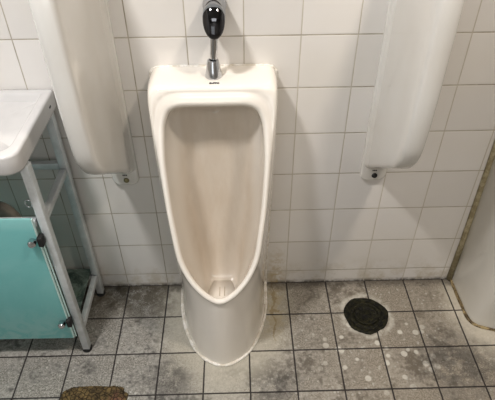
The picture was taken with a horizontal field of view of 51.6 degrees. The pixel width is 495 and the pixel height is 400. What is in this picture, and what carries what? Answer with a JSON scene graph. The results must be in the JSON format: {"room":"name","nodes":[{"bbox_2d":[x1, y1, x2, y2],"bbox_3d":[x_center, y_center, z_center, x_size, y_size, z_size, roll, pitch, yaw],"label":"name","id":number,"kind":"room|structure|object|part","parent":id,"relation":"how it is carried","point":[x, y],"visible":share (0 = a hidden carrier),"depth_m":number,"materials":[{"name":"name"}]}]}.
{"room":"public restroom","nodes":[
{"label":"public restroom","id":0,"kind":"room"},
{"bbox_2d":[0,0,494,286],"bbox_3d":[0.213,-0.653,1.214,3.650,2.650,0.100,-1,40,-1],"label":"wall","id":1,"kind":"structure","parent":0,"point":[328,222],"depth_m":1.57,"materials":[{"name":"tile"}]},
{"bbox_2d":[28,0,138,184],"bbox_3d":[-0.384,-0.282,1.253,0.085,0.840,0.293,-1,40,-1],"label":"divider","id":2,"kind":"object","parent":1,"relation":"attached to","point":[76,37],"visible":1,"depth_m":1.20,"materials":[{"name":"ceramic"}]},
{"bbox_3d":[-0.386,-0.371,1.359,0.082,0.840,0.016,-1,40,-1],"label":"wall plate","id":3,"kind":"part","parent":2,"relation":"part of","materials":[{"name":"ceramic"}]},
{"bbox_2d":[360,0,464,179],"bbox_3d":[0.400,-0.298,1.264,0.082,0.840,0.294,-1,40,-1],"label":"divider","id":4,"kind":"object","parent":1,"relation":"attached to","point":[419,36],"visible":1,"depth_m":1.21,"materials":[{"name":"ceramic"}]},
{"bbox_3d":[0.397,-0.387,1.370,0.082,0.840,0.016,-1,40,-1],"label":"wall plate","id":5,"kind":"part","parent":4,"relation":"part of","materials":[{"name":"ceramic"}]},
{"bbox_2d":[0,279,494,399],"bbox_3d":[0.253,1.175,1.026,3.450,0.100,2.550,-1,40,-1],"label":"floor","id":6,"kind":"structure","parent":0,"point":[306,348],"depth_m":1.73,"materials":[{"name":"tile"}]},
{"bbox_2d":[0,112,104,352],"bbox_3d":[-0.854,0.148,1.568,0.646,0.781,0.305,-1,40,-1],"label":"stand","id":7,"kind":"object","parent":6,"relation":"on","point":[37,301],"visible":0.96,"depth_m":1.52,"materials":[{"name":"metal"}]},
{"bbox_3d":[-0.826,0.063,1.356,0.531,0.024,0.020,-1,40,-1],"label":"rail","id":8,"kind":"part","parent":7,"relation":"part of","materials":[{"name":"metal"}]},
{"bbox_2d":[0,89,55,175],"bbox_3d":[-0.903,-0.173,1.301,0.742,0.056,0.329,-1,40,-1],"label":"basin","id":9,"kind":"object","parent":7,"relation":"on","point":[24,114],"visible":1,"depth_m":1.31,"materials":[{"name":"white ceramic"}]},
{"bbox_2d":[0,201,21,216],"bbox_3d":[-0.750,0.104,1.522,0.225,0.654,0.090,-1,40,-1],"label":"pipe","id":10,"kind":"object","parent":9,"relation":"attached to","point":[6,210],"visible":0.17,"depth_m":1.45,"materials":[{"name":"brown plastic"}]},
{"bbox_3d":[-0.867,0.251,1.486,0.608,0.520,0.006,-1,40,-1],"label":"glass panel","id":11,"kind":"part","parent":7,"relation":"part of","materials":[{"name":"teal glass"}]},
{"bbox_3d":[-0.835,-0.101,1.543,0.535,0.022,0.020,-1,40,-1],"label":"rail","id":12,"kind":"part","parent":7,"relation":"part of","materials":[{"name":"metal"}]},
{"bbox_3d":[-0.543,0.205,1.491,0.023,0.767,0.024,-1,40,-1],"label":"leg","id":13,"kind":"part","parent":7,"relation":"part of","materials":[{"name":"metal"}]},
{"bbox_3d":[-0.552,-0.016,1.459,0.019,0.022,0.214,-1,40,-1],"label":"rail","id":14,"kind":"part","parent":7,"relation":"part of","materials":[{"name":"metal"}]},
{"bbox_2d":[51,269,90,324],"bbox_3d":[-0.831,0.335,1.764,0.533,0.008,0.240,-1,40,-1],"label":"shelf","id":15,"kind":"object","parent":7,"relation":"attached to","point":[79,278],"depth_m":1.80,"materials":[{"name":"clear glass"}]},
{"bbox_3d":[-0.553,0.050,1.674,0.023,0.767,0.024,-1,40,-1],"label":"leg","id":16,"kind":"part","parent":7,"relation":"part of","materials":[{"name":"metal"}]},
{"bbox_3d":[-0.549,0.349,1.768,0.019,0.022,0.214,-1,40,-1],"label":"rail","id":17,"kind":"part","parent":7,"relation":"part of","materials":[{"name":"metal"}]},
{"bbox_2d":[60,386,128,399],"bbox_3d":[-0.484,0.649,1.573,0.220,0.005,0.169,-1,40,-1],"label":"floor plate","id":18,"kind":"object","parent":6,"relation":"on","point":[86,392],"visible":1,"depth_m":1.61,"materials":[{"name":"brown metal"}]},
{"bbox_2d":[147,64,277,366],"bbox_3d":[-0.086,0.093,1.537,0.355,0.905,0.361,-1,40,-1],"label":"urinal","id":19,"kind":"object","parent":6,"relation":"on","point":[214,141],"depth_m":1.51,"materials":[{"name":"white ceramic"}]},
{"bbox_2d":[202,0,226,79],"bbox_3d":[-0.081,-0.400,1.278,0.061,0.208,0.116,-1,40,-1],"label":"valve","id":20,"kind":"object","parent":19,"relation":"on","point":[214,11],"visible":1,"depth_m":1.21,"materials":[{"name":"silver metal"}]},
{"bbox_2d":[344,298,387,334],"bbox_3d":[0.429,0.415,1.841,0.161,0.006,0.160,-1,40,-1],"label":"round drain","id":21,"kind":"object","parent":6,"relation":"on","point":[364,315],"visible":1,"depth_m":1.84,"materials":[{"name":"black metal"}]},
{"bbox_2d":[446,140,494,330],"bbox_3d":[0.935,0.043,1.587,0.362,0.905,0.279,-1,40,-1],"label":"floor urinal","id":22,"kind":"structure","parent":6,"relation":"on","point":[471,274],"depth_m":1.76,"materials":[{"name":"grey ceramic"}]}
]}

